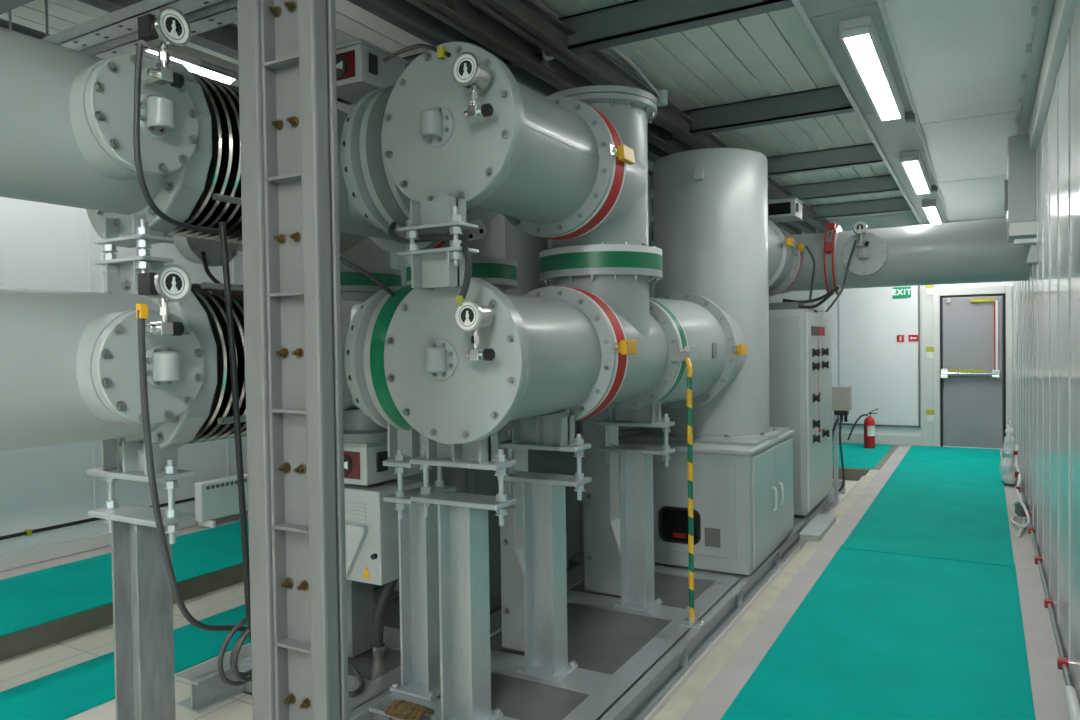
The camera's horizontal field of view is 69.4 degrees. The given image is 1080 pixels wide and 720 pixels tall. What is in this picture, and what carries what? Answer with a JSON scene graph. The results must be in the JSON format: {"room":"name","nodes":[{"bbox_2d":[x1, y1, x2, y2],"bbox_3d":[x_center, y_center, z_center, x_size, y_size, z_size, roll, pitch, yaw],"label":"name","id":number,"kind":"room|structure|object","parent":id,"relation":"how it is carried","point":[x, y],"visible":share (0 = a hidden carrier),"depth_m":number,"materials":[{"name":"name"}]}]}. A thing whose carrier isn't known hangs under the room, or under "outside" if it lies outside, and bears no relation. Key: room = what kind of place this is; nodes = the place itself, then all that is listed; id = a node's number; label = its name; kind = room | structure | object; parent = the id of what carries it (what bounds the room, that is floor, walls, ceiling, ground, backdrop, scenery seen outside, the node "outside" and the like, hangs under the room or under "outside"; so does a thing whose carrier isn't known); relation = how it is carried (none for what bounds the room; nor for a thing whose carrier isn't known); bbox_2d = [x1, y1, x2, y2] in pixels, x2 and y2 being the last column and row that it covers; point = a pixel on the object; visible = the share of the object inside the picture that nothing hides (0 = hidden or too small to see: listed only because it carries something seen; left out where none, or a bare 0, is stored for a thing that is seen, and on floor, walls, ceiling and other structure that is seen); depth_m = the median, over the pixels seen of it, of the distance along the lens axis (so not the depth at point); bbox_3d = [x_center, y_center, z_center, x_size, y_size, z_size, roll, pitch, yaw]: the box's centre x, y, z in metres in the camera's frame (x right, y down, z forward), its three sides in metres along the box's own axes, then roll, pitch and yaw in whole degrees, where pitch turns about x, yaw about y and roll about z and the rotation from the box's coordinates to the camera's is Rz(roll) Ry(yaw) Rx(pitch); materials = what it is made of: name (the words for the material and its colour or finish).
{"room":"electrical switchgear room","nodes":[
{"label":"electrical switchgear room","id":0,"kind":"room"},
{"bbox_2d":[0,197,406,555],"bbox_3d":[-4.252,-0.138,4.391,0.162,3.460,20.420,0,1,30],"label":"wall","id":1,"kind":"structure","parent":0,"point":[44,246],"depth_m":5.66,"materials":[{"name":"white paint"}]},
{"bbox_2d":[0,497,194,539],"bbox_3d":[-4.010,1.220,4.625,0.045,0.040,6.000,0,1,30],"label":"conduit","id":2,"kind":"object","parent":1,"relation":"attached to","point":[27,532],"visible":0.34,"depth_m":5.57,"materials":[{"name":"black rubber"}]},
{"bbox_2d":[0,511,247,570],"bbox_3d":[-1.569,1.273,8.918,0.030,0.100,9.970,0,1,30],"label":"baseboard","id":3,"kind":"structure","parent":1,"relation":"attached to","point":[31,556],"depth_m":5.60,"materials":[{"name":"grey metal"}]},
{"bbox_2d":[0,513,247,579],"bbox_3d":[-1.468,1.330,8.862,0.260,0.006,9.970,0,1,30],"label":"trim","id":4,"kind":"structure","parent":1,"relation":"attached to","point":[42,565],"depth_m":5.61,"materials":[{"name":"grey metal"}]},
{"bbox_2d":[195,473,247,527],"bbox_3d":[-2.615,1.194,6.781,0.190,0.375,0.800,0,1,30],"label":"heater","id":5,"kind":"object","parent":4,"relation":"on","point":[215,498],"visible":0.42,"depth_m":6.54,"materials":[{"name":"white paint"}]},
{"bbox_2d":[206,479,246,489],"bbox_3d":[-2.589,1.051,6.757,0.002,0.030,0.691,0,1,30],"label":"grille","id":6,"kind":"object","parent":5,"relation":"attached to","point":[221,484],"depth_m":6.60,"materials":[{"name":"grey metal"}]},
{"bbox_2d":[0,479,857,719],"bbox_3d":[-1.466,1.634,2.852,6.620,0.100,20.820,0,1,30],"label":"floor","id":7,"kind":"structure","parent":0,"point":[29,666],"depth_m":4.10,"materials":[{"name":"beige paint"}]},
{"bbox_2d":[87,439,194,719],"bbox_3d":[-1.420,0.918,2.794,0.402,1.332,0.201,0,1,30],"label":"support post","id":8,"kind":"object","parent":7,"relation":"on","point":[142,590],"visible":0.94,"depth_m":2.77,"materials":[{"name":"metal"}]},
{"bbox_2d":[0,264,246,453],"bbox_3d":[-3.659,0.134,-1.397,0.913,0.638,10.549,0,1,30],"label":"pipe","id":9,"kind":"object","parent":8,"relation":"on","point":[69,360],"visible":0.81,"depth_m":2.38,"materials":[{"name":"grey metal"}]},
{"bbox_2d":[0,6,241,243],"bbox_3d":[-3.670,-0.649,-1.413,0.913,0.638,10.549,0,1,30],"label":"pipe","id":10,"kind":"object","parent":9,"relation":"on","point":[66,114],"visible":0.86,"depth_m":2.39,"materials":[{"name":"grey metal"}]},
{"bbox_2d":[133,43,226,233],"bbox_3d":[-1.196,-0.685,2.607,0.057,0.476,0.704,-1,1,-4],"label":"cable","id":11,"kind":"object","parent":10,"relation":"hanging from","point":[139,47],"visible":0.97,"depth_m":2.29,"materials":[{"name":"grey plastic"}]},
{"bbox_2d":[230,79,445,253],"bbox_3d":[-0.910,-0.876,3.641,0.725,0.670,1.016,0,1,30],"label":"flange","id":12,"kind":"object","parent":10,"relation":"attached to","point":[358,213],"visible":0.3,"depth_m":3.31,"materials":[{"name":"grey metal"}]},
{"bbox_2d":[336,39,407,103],"bbox_3d":[-0.816,-1.311,3.591,0.280,0.179,0.324,0,1,30],"label":"box","id":13,"kind":"object","parent":12,"relation":"on","point":[361,69],"visible":0.65,"depth_m":3.46,"materials":[{"name":"metal"}]},
{"bbox_2d":[94,213,173,292],"bbox_3d":[-1.443,-0.374,2.770,0.280,0.263,0.120,0,1,30],"label":"bracket","id":14,"kind":"object","parent":9,"relation":"attached to","point":[141,237],"visible":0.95,"depth_m":2.75,"materials":[{"name":"grey metal"}]},
{"bbox_2d":[137,310,247,631],"bbox_3d":[-1.129,0.452,2.623,0.057,1.211,0.717,-1,1,6],"label":"cable","id":15,"kind":"object","parent":9,"relation":"hanging from","point":[140,321],"visible":0.88,"depth_m":2.32,"materials":[{"name":"grey plastic"}]},
{"bbox_2d":[217,222,251,686],"bbox_3d":[-1.059,0.353,2.818,0.096,1.664,0.251,0,1,30],"label":"cable","id":16,"kind":"object","parent":9,"relation":"hanging from","point":[222,225],"depth_m":2.74,"materials":[{"name":"black rubber"}]},
{"bbox_2d":[0,584,384,719],"bbox_3d":[-1.238,1.523,5.471,0.540,0.006,7.800,0,1,30],"label":"floor mat","id":17,"kind":"object","parent":7,"relation":"on","point":[63,694],"visible":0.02,"depth_m":3.81,"materials":[{"name":"teal rubber"}]},
{"bbox_2d":[237,0,348,719],"bbox_3d":[-0.655,-0.092,2.048,0.379,3.360,0.192,0,1,30],"label":"steel column","id":18,"kind":"structure","parent":7,"relation":"on","point":[287,48],"depth_m":2.05,"materials":[{"name":"metal"}]},
{"bbox_2d":[393,421,579,609],"bbox_3d":[-0.299,0.802,4.779,0.580,1.172,1.235,0,1,30],"label":"base cabinet","id":19,"kind":"object","parent":7,"relation":"on","point":[465,480],"visible":0.05,"depth_m":4.31,"materials":[{"name":"grey metal"}]},
{"bbox_2d":[406,263,517,293],"bbox_3d":[-0.201,-0.132,4.936,0.636,0.812,1.860,0,1,30],"label":"tube","id":20,"kind":"object","parent":19,"relation":"on","point":[503,277],"visible":0.19,"depth_m":4.29,"materials":[{"name":"green metal"}]},
{"bbox_2d":[406,210,516,267],"bbox_3d":[-0.485,-0.926,4.441,0.636,0.797,0.758,0,1,30],"label":"tube","id":21,"kind":"object","parent":20,"relation":"on","point":[491,247],"visible":0.05,"depth_m":4.30,"materials":[{"name":"grey metal"}]},
{"bbox_2d":[175,480,844,719],"bbox_3d":[0.778,1.421,5.873,1.925,0.140,6.460,0,1,30],"label":"base frame","id":22,"kind":"object","parent":7,"relation":"on","point":[628,661],"visible":0.26,"depth_m":3.75,"materials":[{"name":"metal"}]},
{"bbox_2d":[344,479,421,657],"bbox_3d":[-0.850,0.996,3.663,0.508,0.845,0.330,0,1,30],"label":"box","id":23,"kind":"object","parent":22,"relation":"on","point":[371,522],"visible":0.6,"depth_m":3.48,"materials":[{"name":"metal"}]},
{"bbox_2d":[345,523,367,578],"bbox_3d":[-0.861,0.857,3.492,0.220,0.250,0.030,0,1,30],"label":"panel","id":24,"kind":"object","parent":23,"relation":"attached to","point":[356,534],"depth_m":3.46,"materials":[{"name":"metal"}]},
{"bbox_2d":[344,441,422,485],"bbox_3d":[-0.774,0.457,3.686,0.280,0.189,0.444,0,1,30],"label":"box","id":25,"kind":"object","parent":23,"relation":"on","point":[363,462],"visible":0.41,"depth_m":3.48,"materials":[{"name":"metal"}]},
{"bbox_2d":[370,578,398,659],"bbox_3d":[-0.708,1.118,3.683,0.231,0.616,0.072,0,1,30],"label":"flexible hose","id":26,"kind":"object","parent":23,"relation":"attached to","point":[378,648],"visible":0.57,"depth_m":3.70,"materials":[{"name":"grey rubber"}]},
{"bbox_2d":[384,700,434,719],"bbox_3d":[-0.523,1.398,3.124,0.176,0.050,0.113,0,1,30],"label":"bundle","id":27,"kind":"object","parent":22,"relation":"on","point":[402,709],"visible":1,"depth_m":3.10,"materials":[{"name":"brown fabric"}]},
{"bbox_2d":[383,422,455,700],"bbox_3d":[-0.511,0.824,3.378,0.260,1.192,0.322,0,1,30],"label":"support post","id":28,"kind":"object","parent":22,"relation":"on","point":[417,533],"visible":0.62,"depth_m":3.37,"materials":[{"name":"metal"}]},
{"bbox_2d":[245,285,402,436],"bbox_3d":[-0.898,-0.008,3.658,0.725,0.670,1.016,0,1,30],"label":"switch housing","id":29,"kind":"object","parent":28,"relation":"on","point":[356,316],"visible":0.21,"depth_m":3.29,"materials":[{"name":"grey metal"}]},
{"bbox_2d":[343,409,387,442],"bbox_3d":[-0.794,0.289,3.571,0.340,0.140,0.340,0,1,30],"label":"flange","id":30,"kind":"object","parent":29,"relation":"attached to","point":[357,427],"visible":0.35,"depth_m":3.45,"materials":[{"name":"grey metal"}]},
{"bbox_2d":[409,431,516,719],"bbox_3d":[-0.299,0.827,3.073,0.412,1.192,0.201,0,1,30],"label":"support post","id":31,"kind":"object","parent":22,"relation":"on","point":[463,537],"visible":0.94,"depth_m":3.06,"materials":[{"name":"metal"}]},
{"bbox_2d":[363,267,746,443],"bbox_3d":[0.333,-0.056,4.163,0.824,0.800,3.100,0,1,32],"label":"tube","id":32,"kind":"object","parent":31,"relation":"on","point":[444,366],"visible":0.96,"depth_m":3.19,"materials":[{"name":"grey metal"}]},
{"bbox_2d":[340,256,395,295],"bbox_3d":[-0.690,-0.347,3.187,0.332,0.208,0.102,-2,2,-42],"label":"cable","id":33,"kind":"object","parent":32,"relation":"attached to","point":[388,290],"visible":0.73,"depth_m":3.13,"materials":[{"name":"grey plastic"}]},
{"bbox_2d":[388,222,471,298],"bbox_3d":[-0.447,-0.395,2.970,0.087,0.366,0.728,-2,1,-33],"label":"cable","id":34,"kind":"object","parent":32,"relation":"attached to","point":[440,237],"visible":0.9,"depth_m":2.81,"materials":[{"name":"grey plastic"}]},
{"bbox_2d":[397,195,478,288],"bbox_3d":[-0.372,-0.421,2.832,0.280,0.315,0.120,0,1,30],"label":"bracket","id":35,"kind":"object","parent":32,"relation":"attached to","point":[437,267],"visible":1,"depth_m":2.82,"materials":[{"name":"grey metal"}]},
{"bbox_2d":[359,42,661,272],"bbox_3d":[-0.033,-0.877,3.587,0.833,0.879,1.796,0,1,30],"label":"tube","id":36,"kind":"object","parent":32,"relation":"on","point":[569,167],"visible":0.94,"depth_m":3.14,"materials":[{"name":"grey metal"}]},
{"bbox_2d":[499,420,527,651],"bbox_3d":[-0.077,0.784,3.809,0.208,1.240,0.140,0,1,30],"label":"plate leg","id":37,"kind":"object","parent":22,"relation":"on","point":[511,533],"visible":0.55,"depth_m":3.79,"materials":[{"name":"metal"}]},
{"bbox_2d":[497,409,591,682],"bbox_3d":[0.021,0.813,3.535,0.412,1.192,0.200,0,1,30],"label":"support post","id":38,"kind":"object","parent":22,"relation":"on","point":[543,494],"visible":0.94,"depth_m":3.52,"materials":[{"name":"metal"}]},
{"bbox_2d":[582,406,620,595],"bbox_3d":[0.428,0.760,4.638,0.323,1.240,0.140,0,1,30],"label":"support post","id":39,"kind":"object","parent":22,"relation":"on","point":[601,495],"visible":0.64,"depth_m":4.62,"materials":[{"name":"metal"}]},
{"bbox_2d":[579,435,631,550],"bbox_3d":[0.460,0.944,6.110,0.760,0.788,1.260,0,1,30],"label":"base cabinet","id":40,"kind":"object","parent":22,"relation":"on","point":[581,502],"visible":0.02,"depth_m":5.51,"materials":[{"name":"metal"}]},
{"bbox_2d":[548,174,653,435],"bbox_3d":[0.474,-0.458,6.120,0.860,2.015,0.860,0,1,30],"label":"tank","id":41,"kind":"object","parent":40,"relation":"on","point":[622,430],"visible":0.09,"depth_m":5.92,"materials":[{"name":"grey metal"}]},
{"bbox_2d":[597,401,674,613],"bbox_3d":[0.543,0.788,4.388,0.412,1.192,0.201,0,1,30],"label":"support post","id":42,"kind":"object","parent":22,"relation":"on","point":[635,462],"visible":0.95,"depth_m":4.38,"materials":[{"name":"metal"}]},
{"bbox_2d":[672,352,705,628],"bbox_3d":[0.773,0.671,4.096,0.170,1.430,0.105,0,1,30],"label":"striped pole","id":43,"kind":"object","parent":22,"relation":"on","point":[676,356],"visible":1,"depth_m":4.06,"materials":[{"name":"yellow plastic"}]},
{"bbox_3d":[-0.287,0.947,6.536,0.760,0.788,1.260,0,1,30],"label":"cabinet","id":44,"kind":"object","parent":22,"relation":"on","visible":0},
{"bbox_2d":[505,218,548,295],"bbox_3d":[-0.273,-0.456,6.546,0.860,2.015,0.860,0,1,30],"label":"tank","id":45,"kind":"object","parent":44,"relation":"on","point":[524,248],"visible":0.02,"depth_m":6.17,"materials":[{"name":"grey metal"}]},
{"bbox_2d":[619,429,794,574],"bbox_3d":[1.233,0.949,5.642,0.986,0.800,1.307,0,1,30],"label":"base cabinet","id":46,"kind":"object","parent":7,"relation":"on","point":[743,510],"visible":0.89,"depth_m":5.04,"materials":[{"name":"metal"}]},
{"bbox_2d":[629,148,788,445],"bbox_3d":[1.242,-0.460,5.681,0.940,2.015,1.000,0,1,30],"label":"tank","id":47,"kind":"object","parent":46,"relation":"on","point":[710,205],"visible":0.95,"depth_m":5.32,"materials":[{"name":"grey metal"}]},
{"bbox_2d":[768,220,809,295],"bbox_3d":[1.926,-0.891,6.857,0.704,0.670,1.900,0,1,30],"label":"tube","id":48,"kind":"object","parent":47,"relation":"attached to","point":[787,253],"visible":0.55,"depth_m":6.89,"materials":[{"name":"grey metal"}]},
{"bbox_2d":[768,197,802,222],"bbox_3d":[2.118,-1.300,6.782,0.280,0.154,0.316,0,1,30],"label":"box","id":49,"kind":"object","parent":48,"relation":"on","point":[784,209],"visible":0.81,"depth_m":6.66,"materials":[{"name":"metal"}]},
{"bbox_2d":[807,218,1029,295],"bbox_3d":[3.239,-0.908,6.775,1.697,0.636,0.716,0,1,30],"label":"pipe","id":50,"kind":"object","parent":48,"relation":"attached to","point":[980,251],"visible":0.98,"depth_m":6.61,"materials":[{"name":"grey metal"}]},
{"bbox_2d":[647,476,863,719],"bbox_3d":[-0.742,1.577,1.073,0.080,0.065,18.050,0,1,30],"label":"trim","id":51,"kind":"structure","parent":7,"relation":"on","point":[665,701],"depth_m":4.12,"materials":[{"name":"grey metal"}]},
{"bbox_2d":[653,470,878,719],"bbox_3d":[-0.664,1.539,1.027,0.100,0.140,18.050,0,1,30],"label":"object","id":52,"kind":"structure","parent":7,"relation":"on","point":[690,691],"depth_m":4.00,"materials":[{"name":"beige tile"}]},
{"bbox_2d":[769,301,832,517],"bbox_3d":[2.183,0.390,7.120,0.834,1.830,1.212,0,1,30],"label":"tall cabinet","id":53,"kind":"object","parent":7,"relation":"on","point":[800,339],"visible":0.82,"depth_m":6.52,"materials":[{"name":"metal"}]},
{"bbox_2d":[799,514,836,549],"bbox_3d":[2.173,1.370,6.083,0.150,0.183,0.760,0,1,30],"label":"step","id":54,"kind":"structure","parent":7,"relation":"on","point":[816,529],"depth_m":5.94,"materials":[{"name":"grey metal"}]},
{"bbox_2d":[831,386,851,507],"bbox_3d":[2.919,0.841,7.566,0.192,1.170,0.130,0,1,30],"label":"junction box","id":55,"kind":"object","parent":7,"relation":"on","point":[841,395],"visible":0.88,"depth_m":7.53,"materials":[{"name":"grey metal"}]},
{"bbox_2d":[0,443,898,660],"bbox_3d":[0.487,1.391,7.748,4.760,0.132,9.970,0,1,30],"label":"platform","id":56,"kind":"object","parent":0,"point":[39,636],"visible":0.09,"depth_m":4.52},
{"bbox_2d":[0,519,248,636],"bbox_3d":[-0.976,1.328,8.402,1.090,0.006,9.640,0,1,30],"label":"floor mat","id":57,"kind":"object","parent":56,"relation":"on","point":[28,600],"visible":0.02,"depth_m":5.06,"materials":[{"name":"teal rubber"}]},
{"bbox_2d":[832,443,892,468],"bbox_3d":[2.985,1.225,10.695,3.180,0.006,2.230,0,1,30],"label":"floor mat","id":58,"kind":"object","parent":56,"relation":"on","point":[854,455],"visible":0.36,"depth_m":9.98,"materials":[{"name":"teal rubber"}]},
{"bbox_2d":[847,409,877,448],"bbox_3d":[4.424,0.928,10.689,0.398,0.546,0.142,0,1,30],"label":"fire extinguisher","id":59,"kind":"object","parent":58,"relation":"on","point":[869,422],"visible":1,"depth_m":10.60,"materials":[{"name":"red paint"}]},
{"bbox_3d":[-1.046,0.804,5.206,0.580,1.172,1.235,0,1,30],"label":"cabinet","id":60,"kind":"object","parent":56,"relation":"on","visible":0},
{"bbox_2d":[340,272,401,301],"bbox_3d":[-1.210,-0.117,4.902,0.636,0.812,2.920,0,1,30],"label":"tube","id":61,"kind":"object","parent":60,"relation":"on","point":[358,287],"visible":0.09,"depth_m":4.68,"materials":[{"name":"green metal"}]},
{"bbox_2d":[86,209,401,276],"bbox_3d":[-1.495,-0.911,4.407,0.636,0.797,1.818,0,1,30],"label":"tube","id":62,"kind":"object","parent":61,"relation":"on","point":[360,250],"visible":0.09,"depth_m":4.69,"materials":[{"name":"grey metal"}]},
{"bbox_2d":[173,236,239,266],"bbox_3d":[-1.565,-0.587,3.663,0.134,0.300,0.302,0,1,30],"label":"cover","id":63,"kind":"object","parent":62,"relation":"attached to","point":[191,249],"visible":0.27,"depth_m":3.60,"materials":[{"name":"grey metal"}]},
{"bbox_2d":[0,0,912,220],"bbox_3d":[-2.106,-1.833,3.119,5.260,0.120,20.820,0,1,30],"label":"ceiling","id":64,"kind":"structure","parent":0,"point":[773,53],"depth_m":4.85,"materials":[{"name":"grey metal"}]},
{"bbox_2d":[8,0,224,50],"bbox_3d":[-1.745,-1.570,3.216,2.045,0.421,0.090,0,1,30],"label":"channel","id":65,"kind":"object","parent":64,"relation":"hanging from","point":[124,21],"visible":0.45,"depth_m":3.20,"materials":[{"name":"metal"}]},
{"bbox_2d":[45,0,237,58],"bbox_3d":[-1.577,-1.563,3.258,2.131,0.441,0.090,0,1,30],"label":"channel","id":66,"kind":"object","parent":64,"relation":"hanging from","point":[223,13],"visible":0.22,"depth_m":3.17,"materials":[{"name":"metal"}]},
{"bbox_2d":[0,18,653,241],"bbox_3d":[-2.848,-1.585,3.491,0.100,0.130,20.320,0,1,30],"label":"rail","id":67,"kind":"object","parent":64,"relation":"attached to","point":[22,29],"depth_m":3.91,"materials":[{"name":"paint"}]},
{"bbox_2d":[77,0,652,213],"bbox_3d":[-2.066,-1.587,3.045,0.100,0.130,20.320,0,1,30],"label":"rail","id":68,"kind":"object","parent":64,"relation":"attached to","point":[223,40],"depth_m":3.83,"materials":[{"name":"metal"}]},
{"bbox_2d":[445,0,672,143],"bbox_3d":[0.528,-1.737,5.172,0.080,0.230,3.790,0,1,30],"label":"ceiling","id":69,"kind":"structure","parent":64,"relation":"attached to","point":[460,7],"depth_m":4.25,"materials":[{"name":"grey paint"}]},
{"bbox_2d":[337,0,794,104],"bbox_3d":[-0.999,-1.739,4.862,5.055,0.170,0.100,0,1,30],"label":"ceiling beam","id":70,"kind":"structure","parent":64,"relation":"attached to","point":[634,20],"depth_m":3.94,"materials":[{"name":"metal"}]},
{"bbox_2d":[168,45,238,83],"bbox_3d":[-1.728,-1.561,4.022,0.291,0.081,0.516,0,1,30],"label":"ceiling light","id":71,"kind":"object","parent":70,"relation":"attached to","point":[187,56],"depth_m":4.07,"materials":[{"name":"white plastic"}]},
{"bbox_2d":[147,50,234,83],"bbox_3d":[-1.575,-1.550,4.511,0.110,0.022,1.650,0,1,30],"label":"diffuser","id":72,"kind":"object","parent":71,"relation":"attached to","point":[189,59],"depth_m":4.06,"materials":[{"name":"white plastic"}]},
{"bbox_2d":[609,46,667,106],"bbox_3d":[0.576,-1.774,4.829,0.090,0.144,1.045,0,1,30],"label":"conduit","id":73,"kind":"object","parent":64,"relation":"attached to","point":[662,98],"visible":0.79,"depth_m":5.04,"materials":[{"name":"grey metal"}]},
{"bbox_2d":[648,85,854,142],"bbox_3d":[-0.028,-1.788,6.564,5.055,0.170,0.100,0,1,30],"label":"ceiling beam","id":74,"kind":"structure","parent":64,"relation":"attached to","point":[831,100],"depth_m":5.56,"materials":[{"name":"metal"}]},
{"bbox_2d":[648,143,883,190],"bbox_3d":[0.883,-1.833,8.162,5.055,0.170,0.100,0,1,30],"label":"ceiling beam","id":75,"kind":"structure","parent":64,"relation":"attached to","point":[865,154],"depth_m":7.14,"materials":[{"name":"metal"}]},
{"bbox_2d":[652,175,899,215],"bbox_3d":[1.641,-1.871,9.490,5.055,0.170,0.100,0,1,30],"label":"ceiling beam","id":76,"kind":"structure","parent":64,"relation":"attached to","point":[885,183],"depth_m":8.49,"materials":[{"name":"metal"}]},
{"bbox_2d":[652,197,911,233],"bbox_3d":[2.384,-1.908,10.793,5.055,0.170,0.100,0,1,30],"label":"ceiling beam","id":77,"kind":"structure","parent":64,"relation":"attached to","point":[899,204],"depth_m":9.80,"materials":[{"name":"metal"}]},
{"bbox_3d":[-2.891,-1.645,1.545,5.055,0.170,0.100,0,1,30],"label":"ceiling beam","id":78,"kind":"structure","parent":64,"relation":"attached to","visible":0},
{"bbox_2d":[347,0,800,234],"bbox_3d":[-1.224,-1.590,2.565,0.100,0.130,20.320,0,1,30],"label":"rail","id":79,"kind":"object","parent":78,"relation":"attached to","point":[402,14],"visible":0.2,"depth_m":3.79,"materials":[{"name":"metal"}]},
{"bbox_2d":[406,0,815,233],"bbox_3d":[-1.050,-1.600,2.465,0.100,0.130,20.320,0,1,30],"label":"rail","id":80,"kind":"object","parent":78,"relation":"attached to","point":[479,26],"visible":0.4,"depth_m":4.06,"materials":[{"name":"grey metal"}]},
{"bbox_2d":[467,0,830,232],"bbox_3d":[-0.877,-1.621,2.366,0.100,0.130,20.320,0,1,30],"label":"pipe","id":81,"kind":"object","parent":78,"relation":"attached to","point":[527,18],"depth_m":4.35,"materials":[{"name":"grey metal"}]},
{"bbox_2d":[652,212,1012,445],"bbox_3d":[3.555,-0.399,11.763,6.120,3.460,0.170,0,1,30],"label":"wall","id":82,"kind":"structure","parent":0,"point":[902,219],"depth_m":11.04,"materials":[{"name":"white paint"}]},
{"bbox_2d":[839,285,917,425],"bbox_3d":[4.757,-0.250,10.992,1.030,2.320,0.025,0,1,30],"label":"wall panel","id":83,"kind":"object","parent":82,"relation":"attached to","point":[881,371],"depth_m":10.97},
{"bbox_2d":[838,285,920,427],"bbox_3d":[4.753,-0.238,10.992,1.085,2.345,0.030,0,1,30],"label":"trim","id":84,"kind":"structure","parent":82,"relation":"attached to","point":[919,387],"depth_m":10.73,"materials":[{"name":"grey metal"}]},
{"bbox_2d":[838,433,921,445],"bbox_3d":[4.851,1.119,10.980,1.260,0.140,0.020,0,1,30],"label":"baseboard","id":85,"kind":"structure","parent":82,"relation":"attached to","point":[906,440],"depth_m":10.96,"materials":[{"name":"grey ceramic"}]},
{"bbox_2d":[921,285,932,445],"bbox_3d":[5.302,0.038,10.686,0.140,2.300,0.030,0,1,30],"label":"trim","id":86,"kind":"structure","parent":82,"relation":"attached to","point":[926,300],"depth_m":10.68,"materials":[{"name":"white metal"}]},
{"bbox_2d":[926,285,1012,449],"bbox_3d":[5.711,0.068,10.403,1.010,2.240,0.118,0,1,30],"label":"door","id":87,"kind":"structure","parent":82,"relation":"in","point":[971,352],"depth_m":10.40,"materials":[{"name":"grey metal"}]},
{"bbox_2d":[1004,0,1053,217],"bbox_3d":[1.029,-1.592,1.337,0.080,0.060,20.420,0,1,30],"label":"trim","id":88,"kind":"structure","parent":82,"relation":"attached to","point":[1042,12],"depth_m":4.28,"materials":[{"name":"grey metal"}]},
{"bbox_2d":[681,445,1072,719],"bbox_3d":[0.557,1.508,1.694,1.360,0.140,20.420,0,1,30],"label":"floor","id":89,"kind":"structure","parent":0,"point":[1048,683],"depth_m":4.06,"materials":[{"name":"beige tile"}]},
{"bbox_2d":[720,545,1035,719],"bbox_3d":[-0.863,1.504,-0.778,1.065,0.006,14.120,0,1,30],"label":"floor mat","id":90,"kind":"object","parent":89,"relation":"on","point":[877,635],"visible":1,"depth_m":3.71,"materials":[{"name":"teal rubber"}]},
{"bbox_2d":[841,445,1014,566],"bbox_3d":[4.083,1.252,7.887,1.050,0.006,6.040,0,1,30],"label":"floor mat","id":91,"kind":"object","parent":89,"relation":"on","point":[948,503],"visible":1,"depth_m":6.62,"materials":[{"name":"teal rubber"}]},
{"bbox_2d":[999,418,1022,500],"bbox_3d":[4.432,0.933,7.350,0.170,0.650,1.712,0,1,30],"label":"wrapped bundle","id":92,"kind":"object","parent":89,"relation":"on","point":[1010,473],"visible":0.99,"depth_m":7.79,"materials":[{"name":"plastic"}]},
{"bbox_2d":[1010,500,1030,536],"bbox_3d":[3.766,1.193,6.123,0.128,0.200,0.909,0,1,30],"label":"coil","id":93,"kind":"object","parent":89,"relation":"on","point":[1020,506],"visible":1,"depth_m":6.13,"materials":[{"name":"white paint"}]},
{"bbox_2d":[883,0,1054,220],"bbox_3d":[0.725,-1.751,1.506,1.265,0.260,20.420,0,1,30],"label":"ceiling","id":94,"kind":"structure","parent":0,"point":[964,62],"depth_m":4.82,"materials":[{"name":"white paint"}]},
{"bbox_2d":[791,0,949,224],"bbox_3d":[0.317,-1.647,1.742,0.363,0.226,20.420,0,1,30],"label":"lamp trunking","id":95,"kind":"object","parent":94,"relation":"attached to","point":[891,138],"depth_m":4.72,"materials":[{"name":"paint"}]},
{"bbox_2d":[845,34,899,118],"bbox_3d":[1.972,-1.632,4.575,0.110,0.022,1.680,0,1,30],"label":"diffuser","id":96,"kind":"object","parent":95,"relation":"attached to","point":[864,51],"depth_m":4.40,"materials":[{"name":"white plastic"}]},
{"bbox_2d":[903,161,928,193],"bbox_3d":[3.533,-1.710,7.310,0.110,0.022,1.680,0,1,30],"label":"diffuser","id":97,"kind":"object","parent":95,"relation":"attached to","point":[915,171],"depth_m":7.21,"materials":[{"name":"white plastic"}]},
{"bbox_2d":[924,207,940,223],"bbox_3d":[4.801,-1.773,9.533,0.110,0.022,1.500,0,1,30],"label":"diffuser","id":98,"kind":"object","parent":95,"relation":"attached to","point":[933,214],"depth_m":9.44,"materials":[{"name":"white plastic"}]},
{"bbox_2d":[1013,0,1079,703],"bbox_3d":[1.337,-0.160,1.534,0.176,3.460,20.997,0,1,30],"label":"wall","id":99,"kind":"structure","parent":0,"point":[1046,306],"depth_m":3.92,"materials":[{"name":"white metal"}]},
{"bbox_2d":[1004,134,1035,242],"bbox_3d":[3.509,-1.246,5.708,0.195,0.720,0.450,0,1,30],"label":"upper cabinet","id":100,"kind":"object","parent":99,"relation":"attached to","point":[1020,184],"visible":0.84,"depth_m":5.55,"materials":[{"name":"grey metal"}]},
{"bbox_2d":[1008,221,1035,242],"bbox_3d":[3.524,-0.934,5.708,0.170,0.095,0.450,0,1,30],"label":"tray","id":101,"kind":"object","parent":100,"relation":"on","point":[1016,229],"depth_m":5.53,"materials":[{"name":"grey metal"}]},
{"bbox_2d":[1014,238,1037,263],"bbox_3d":[3.441,-0.766,5.530,0.140,0.170,0.150,0,1,30],"label":"wall bracket","id":102,"kind":"object","parent":99,"relation":"attached to","point":[1032,258],"visible":0.98,"depth_m":5.45,"materials":[{"name":"grey metal"}]},
{"bbox_2d":[1020,483,1079,719],"bbox_3d":[2.626,1.273,4.008,0.057,0.063,8.500,0,1,30],"label":"pipe","id":103,"kind":"object","parent":99,"relation":"attached to","point":[1071,698],"visible":0.88,"depth_m":3.41,"materials":[{"name":"metal"}]},
{"bbox_2d":[1028,0,1077,150],"bbox_3d":[-0.125,-1.392,-0.832,0.065,0.180,15.500,0,1,30],"label":"trim","id":104,"kind":"structure","parent":99,"relation":"attached to","point":[1064,10],"depth_m":3.85,"materials":[{"name":"grey metal"}]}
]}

